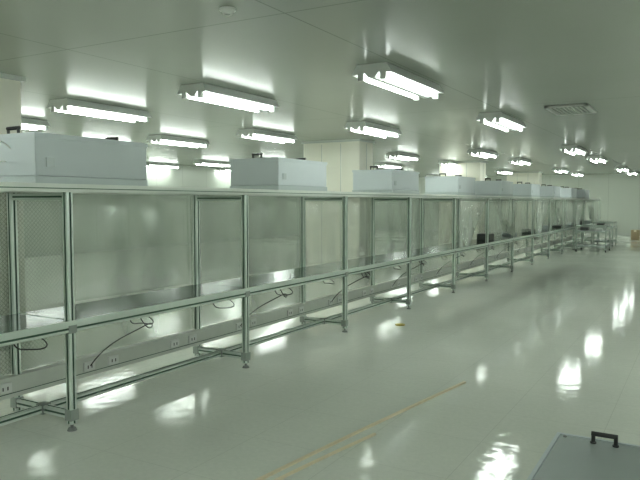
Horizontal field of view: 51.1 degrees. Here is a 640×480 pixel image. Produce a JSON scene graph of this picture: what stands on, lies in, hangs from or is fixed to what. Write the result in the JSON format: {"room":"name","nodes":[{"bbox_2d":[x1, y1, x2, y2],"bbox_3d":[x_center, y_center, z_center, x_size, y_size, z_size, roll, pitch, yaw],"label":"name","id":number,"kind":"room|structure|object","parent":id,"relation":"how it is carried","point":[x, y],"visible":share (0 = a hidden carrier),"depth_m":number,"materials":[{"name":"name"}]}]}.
{"room":"clean room","nodes":[
{"label":"clean room","id":0,"kind":"room"},
{"bbox_2d":[146,165,296,234],"bbox_3d":[-6.502,-0.948,18.575,0.140,2.590,35.840,2,4,30],"label":"wall","id":1,"kind":"structure","parent":0,"point":[185,176],"depth_m":22.31,"materials":[{"name":"white paint"}]},
{"bbox_2d":[275,234,286,236],"bbox_3d":[-6.437,0.298,18.597,0.021,0.098,35.819,2,4,30],"label":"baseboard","id":2,"kind":"structure","parent":1,"relation":"attached to","point":[278,235],"depth_m":27.02,"materials":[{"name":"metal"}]},
{"bbox_2d":[0,230,639,479],"bbox_3d":[2.782,0.717,13.321,21.560,0.140,36.120,2,4,30],"label":"floor","id":3,"kind":"structure","parent":0,"point":[542,349],"depth_m":4.98,"materials":[{"name":"plastic"}]},
{"bbox_2d":[0,73,25,133],"bbox_3d":[-3.538,-0.265,6.521,1.302,2.590,0.644,2,4,30],"label":"structural column","id":4,"kind":"structure","parent":3,"relation":"on","point":[10,87],"depth_m":6.30,"materials":[{"name":"paint"}]},
{"bbox_2d":[0,141,599,431],"bbox_3d":[3.195,-0.204,12.739,0.668,1.765,27.005,2,4,30],"label":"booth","id":5,"kind":"object","parent":3,"relation":"on","point":[62,245],"visible":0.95,"depth_m":5.70,"materials":[{"name":"metal"}]},
{"bbox_2d":[0,126,147,185],"bbox_3d":[-1.672,-0.536,4.427,0.560,0.349,0.910,2,4,30],"label":"filter","id":6,"kind":"object","parent":5,"relation":"on","point":[33,157],"visible":1,"depth_m":4.11,"materials":[{"name":"metal"}]},
{"bbox_2d":[229,153,326,190],"bbox_3d":[-0.394,-0.662,6.644,0.560,0.349,0.910,2,4,30],"label":"filter","id":7,"kind":"object","parent":5,"relation":"on","point":[273,173],"visible":0.99,"depth_m":6.31,"materials":[{"name":"metal"}]},
{"bbox_2d":[0,193,582,375],"bbox_3d":[2.920,-0.205,12.913,0.015,1.187,26.943,2,4,30],"label":"curtain","id":8,"kind":"object","parent":5,"relation":"hanging from","point":[125,244],"depth_m":5.81,"materials":[{"name":"clear plastic"}]},
{"bbox_2d":[352,166,419,193],"bbox_3d":[0.883,-0.788,8.861,0.560,0.349,0.910,2,4,30],"label":"filter","id":9,"kind":"object","parent":5,"relation":"on","point":[399,180],"visible":0.98,"depth_m":8.52,"materials":[{"name":"metal"}]},
{"bbox_2d":[425,173,475,194],"bbox_3d":[2.161,-0.914,11.079,0.560,0.349,0.910,2,4,30],"label":"filter","id":10,"kind":"object","parent":5,"relation":"on","point":[457,184],"visible":0.99,"depth_m":10.72,"materials":[{"name":"metal"}]},
{"bbox_2d":[475,178,512,195],"bbox_3d":[3.438,-1.039,13.296,0.560,0.349,0.910,2,4,30],"label":"filter","id":11,"kind":"object","parent":5,"relation":"on","point":[482,188],"visible":0.94,"depth_m":12.93,"materials":[{"name":"metal"}]},
{"bbox_2d":[466,198,584,245],"bbox_3d":[6.144,-0.661,17.240,0.062,0.767,16.082,2,4,30],"label":"curtain","id":12,"kind":"object","parent":5,"relation":"hanging from","point":[469,238],"depth_m":14.58,"materials":[{"name":"clear plastic"}]},
{"bbox_2d":[513,182,539,196],"bbox_3d":[4.716,-1.165,15.513,0.560,0.349,0.910,2,4,30],"label":"filter","id":13,"kind":"object","parent":5,"relation":"on","point":[519,190],"visible":0.87,"depth_m":15.12,"materials":[{"name":"metal"}]},
{"bbox_2d":[540,184,560,197],"bbox_3d":[5.994,-1.291,17.730,0.560,0.349,0.910,2,4,30],"label":"filter","id":14,"kind":"object","parent":5,"relation":"on","point":[550,191],"visible":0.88,"depth_m":17.32,"materials":[{"name":"metal"}]},
{"bbox_2d":[560,186,576,197],"bbox_3d":[7.271,-1.417,19.947,0.560,0.349,0.910,2,4,30],"label":"filter","id":15,"kind":"object","parent":5,"relation":"on","point":[566,192],"visible":0.66,"depth_m":19.53,"materials":[{"name":"metal"}]},
{"bbox_2d":[576,188,589,198],"bbox_3d":[8.549,-1.542,22.165,0.560,0.349,0.910,2,4,30],"label":"filter","id":16,"kind":"object","parent":5,"relation":"on","point":[580,193],"visible":0.65,"depth_m":21.73,"materials":[{"name":"metal"}]},
{"bbox_2d":[274,433,375,479],"bbox_3d":[-0.142,1.200,3.443,0.032,0.011,1.514,3,4,38],"label":"tape","id":17,"kind":"object","parent":3,"relation":"on","point":[372,434],"visible":1,"depth_m":3.65,"materials":[{"name":"plastic"},{"name":"vinyl"}]},
{"bbox_2d":[301,139,374,274],"bbox_3d":[0.357,-0.648,13.282,1.302,2.590,0.644,2,4,30],"label":"structural column","id":18,"kind":"structure","parent":3,"relation":"on","point":[344,156],"depth_m":12.90,"materials":[{"name":"paint"}]},
{"bbox_2d":[255,381,465,479],"bbox_3d":[0.200,1.167,4.013,0.035,0.013,2.996,3,4,38],"label":"tape","id":19,"kind":"object","parent":3,"relation":"on","point":[333,443],"visible":1,"depth_m":4.00,"materials":[{"name":"plastic"},{"name":"vinyl"}]},
{"bbox_2d":[439,161,486,249],"bbox_3d":[4.252,-1.032,20.042,1.302,2.590,0.644,2,4,30],"label":"structural column","id":20,"kind":"structure","parent":3,"relation":"on","point":[474,169],"depth_m":19.62,"materials":[{"name":"paint"}]},
{"bbox_2d":[506,171,542,237],"bbox_3d":[8.148,-1.415,26.803,1.302,2.590,0.644,2,4,30],"label":"structural column","id":21,"kind":"structure","parent":3,"relation":"on","point":[524,177],"depth_m":26.50,"materials":[{"name":"white paint"}]},
{"bbox_2d":[527,431,639,479],"bbox_3d":[1.133,1.074,2.708,0.504,0.349,0.910,2,4,30],"label":"filter","id":22,"kind":"object","parent":3,"relation":"on","point":[567,456],"visible":1,"depth_m":2.89,"materials":[{"name":"metal"}]},
{"bbox_2d":[575,225,610,252],"bbox_3d":[7.813,-0.051,19.154,0.806,0.732,0.980,2,4,30],"label":"equipment cart","id":23,"kind":"object","parent":3,"relation":"on","point":[583,228],"visible":1,"depth_m":18.93,"materials":[{"name":"metal"}]},
{"bbox_2d":[593,221,616,246],"bbox_3d":[9.196,-0.205,21.625,0.596,0.760,1.050,2,4,30],"label":"equipment cart","id":24,"kind":"object","parent":3,"relation":"on","point":[597,222],"visible":0.87,"depth_m":21.32,"materials":[{"name":"metal"}]},
{"bbox_2d":[631,230,639,239],"bbox_3d":[11.741,-0.195,24.931,0.280,0.365,0.421,2,4,30],"label":"cardboard box","id":25,"kind":"object","parent":3,"relation":"on","point":[635,234],"visible":0.97,"depth_m":24.75,"materials":[{"name":"brown cardboard"}]},
{"bbox_2d":[0,0,639,177],"bbox_3d":[2.782,-2.009,13.166,21.560,0.140,36.120,2,4,30],"label":"ceiling","id":26,"kind":"structure","parent":0,"point":[516,59],"depth_m":6.07,"materials":[{"name":"paint"}]},
{"bbox_2d":[21,118,49,130],"bbox_3d":[-4.454,-1.655,9.348,0.378,0.134,1.316,2,4,30],"label":"ceiling lamp","id":27,"kind":"object","parent":26,"relation":"attached to","point":[30,124],"visible":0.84,"depth_m":9.67,"materials":[{"name":"white"}]},
{"bbox_2d":[47,98,150,122],"bbox_3d":[-2.712,-1.598,8.348,0.378,0.134,1.316,2,4,30],"label":"ceiling lamp","id":28,"kind":"object","parent":26,"relation":"attached to","point":[65,105],"visible":1,"depth_m":8.15,"materials":[{"name":"white"}]},
{"bbox_2d":[146,162,179,168],"bbox_3d":[-4.896,-2.296,20.648,0.378,0.134,1.316,2,4,30],"label":"ceiling lamp","id":29,"kind":"object","parent":26,"relation":"attached to","point":[148,164],"visible":0.77,"depth_m":20.52,"materials":[{"name":"white"}]},
{"bbox_2d":[146,135,209,147],"bbox_3d":[-2.632,-1.834,12.510,0.378,0.134,1.316,2,4,30],"label":"ceiling lamp","id":30,"kind":"object","parent":26,"relation":"attached to","point":[161,139],"visible":1,"depth_m":12.30,"materials":[{"name":"white"}]},
{"bbox_2d":[193,160,230,166],"bbox_3d":[-3.155,-2.239,19.647,0.378,0.134,1.316,2,4,30],"label":"ceiling lamp","id":31,"kind":"object","parent":26,"relation":"attached to","point":[196,162],"visible":0.98,"depth_m":19.41,"materials":[{"name":"white"}]},
{"bbox_2d":[218,168,230,171],"bbox_3d":[-3.081,-2.474,23.798,0.378,0.134,1.316,2,4,30],"label":"ceiling lamp","id":32,"kind":"object","parent":26,"relation":"attached to","point":[219,169],"visible":0.44,"depth_m":23.27,"materials":[{"name":"white"}]},
{"bbox_2d":[219,6,235,15],"bbox_3d":[-0.570,-1.405,4.131,0.101,0.042,0.101,2,4,30],"label":"smoke detector","id":33,"kind":"object","parent":26,"relation":"attached to","point":[226,10],"visible":1,"depth_m":4.10,"materials":[{"name":"white plastic"}]},
{"bbox_2d":[177,83,278,112],"bbox_3d":[-0.971,-1.541,7.347,0.378,0.134,1.316,2,4,30],"label":"ceiling lamp","id":34,"kind":"object","parent":26,"relation":"attached to","point":[204,92],"visible":1,"depth_m":7.12,"materials":[{"name":"white"}]},
{"bbox_2d":[236,129,297,143],"bbox_3d":[-0.890,-1.777,11.510,0.378,0.134,1.316,2,4,30],"label":"ceiling lamp","id":35,"kind":"object","parent":26,"relation":"attached to","point":[282,138],"visible":1,"depth_m":11.27,"materials":[{"name":"white"}]},
{"bbox_2d":[344,121,401,137],"bbox_3d":[0.851,-1.721,10.510,0.378,0.134,1.316,2,4,30],"label":"ceiling lamp","id":36,"kind":"object","parent":26,"relation":"attached to","point":[364,127],"visible":1,"depth_m":10.24,"materials":[{"name":"white"}]},
{"bbox_2d":[375,162,402,168],"bbox_3d":[2.143,-2.304,20.797,0.378,0.134,1.316,2,4,30],"label":"ceiling lamp","id":37,"kind":"object","parent":26,"relation":"attached to","point":[382,164],"visible":0.8,"depth_m":20.49,"materials":[{"name":"white"}]},
{"bbox_2d":[352,62,443,100],"bbox_3d":[0.770,-1.485,6.347,0.378,0.134,1.316,2,4,30],"label":"ceiling lamp","id":38,"kind":"object","parent":26,"relation":"attached to","point":[386,75],"visible":1,"depth_m":6.06,"materials":[{"name":"white"}]},
{"bbox_2d":[386,152,419,160],"bbox_3d":[2.070,-2.069,16.647,0.378,0.134,1.316,2,4,30],"label":"ceiling lamp","id":39,"kind":"object","parent":26,"relation":"attached to","point":[396,155],"visible":1,"depth_m":16.34,"materials":[{"name":"white"}]},
{"bbox_2d":[438,160,457,165],"bbox_3d":[3.885,-2.247,19.797,0.378,0.134,1.316,2,4,30],"label":"ceiling lamp","id":40,"kind":"object","parent":26,"relation":"attached to","point":[444,162],"visible":0.62,"depth_m":19.28,"materials":[{"name":"white"}]},
{"bbox_2d":[467,149,498,157],"bbox_3d":[3.811,-2.012,15.647,0.378,0.134,1.316,2,4,30],"label":"ceiling lamp","id":41,"kind":"object","parent":26,"relation":"attached to","point":[476,152],"visible":1,"depth_m":15.28,"materials":[{"name":"white"}]},
{"bbox_2d":[476,112,526,131],"bbox_3d":[2.592,-1.664,9.509,0.378,0.134,1.316,2,4,30],"label":"ceiling lamp","id":42,"kind":"object","parent":26,"relation":"attached to","point":[499,120],"visible":1,"depth_m":9.15,"materials":[{"name":"white"}]},
{"bbox_2d":[495,169,513,173],"bbox_3d":[6.886,-2.543,25.007,0.378,0.134,1.316,2,4,30],"label":"ceiling lamp","id":43,"kind":"object","parent":26,"relation":"attached to","point":[503,171],"visible":1,"depth_m":24.52,"materials":[{"name":"white"}]},
{"bbox_2d":[508,158,532,165],"bbox_3d":[5.626,-2.191,18.797,0.378,0.134,1.316,2,4,30],"label":"ceiling lamp","id":44,"kind":"object","parent":26,"relation":"attached to","point":[520,161],"visible":1,"depth_m":18.37,"materials":[{"name":"white"}]},
{"bbox_2d":[552,168,569,172],"bbox_3d":[8.628,-2.486,24.007,0.378,0.134,1.316,2,4,30],"label":"ceiling lamp","id":45,"kind":"object","parent":26,"relation":"attached to","point":[560,170],"visible":1,"depth_m":23.56,"materials":[{"name":"white"}]},
{"bbox_2d":[544,103,596,115],"bbox_3d":[3.215,-1.665,8.568,0.504,0.025,0.812,2,4,30],"label":"grille","id":46,"kind":"object","parent":26,"relation":"in","point":[572,109],"depth_m":8.48,"materials":[{"name":"grey metal"}]},
{"bbox_2d":[559,145,587,155],"bbox_3d":[5.552,-1.955,14.647,0.378,0.134,1.316,2,4,30],"label":"ceiling lamp","id":47,"kind":"object","parent":26,"relation":"attached to","point":[571,149],"visible":1,"depth_m":14.17,"materials":[{"name":"white"}]},
{"bbox_2d":[570,172,583,175],"bbox_3d":[10.373,-2.658,27.036,0.378,0.134,1.316,2,4,30],"label":"ceiling lamp","id":48,"kind":"object","parent":26,"relation":"attached to","point":[571,173],"visible":0.98,"depth_m":26.54,"materials":[{"name":"white"}]},
{"bbox_2d":[586,155,607,163],"bbox_3d":[7.367,-2.134,17.797,0.378,0.134,1.316,2,4,30],"label":"ceiling lamp","id":49,"kind":"object","parent":26,"relation":"attached to","point":[596,159],"visible":1,"depth_m":17.30,"materials":[{"name":"white"}]},
{"bbox_2d":[614,166,628,171],"bbox_3d":[10.369,-2.429,23.006,0.378,0.134,1.316,2,4,30],"label":"ceiling lamp","id":50,"kind":"object","parent":26,"relation":"attached to","point":[617,168],"visible":1,"depth_m":22.49,"materials":[{"name":"white"}]},
{"bbox_2d":[625,171,637,174],"bbox_3d":[12.114,-2.601,26.035,0.378,0.134,1.316,2,4,30],"label":"ceiling lamp","id":51,"kind":"object","parent":26,"relation":"attached to","point":[628,172],"visible":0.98,"depth_m":25.52,"materials":[{"name":"white"}]},
{"bbox_2d":[375,173,639,232],"bbox_3d":[11.752,-1.529,28.812,21.560,2.590,0.140,2,4,30],"label":"wall","id":52,"kind":"structure","parent":0,"point":[618,194],"depth_m":28.46,"materials":[{"name":"white paint"}]},
{"bbox_2d":[375,228,630,234],"bbox_3d":[11.712,-0.281,28.813,21.280,0.098,0.021,2,4,30],"label":"baseboard","id":53,"kind":"structure","parent":52,"relation":"attached to","point":[375,228],"depth_m":28.63,"materials":[{"name":"metal"}]}
]}

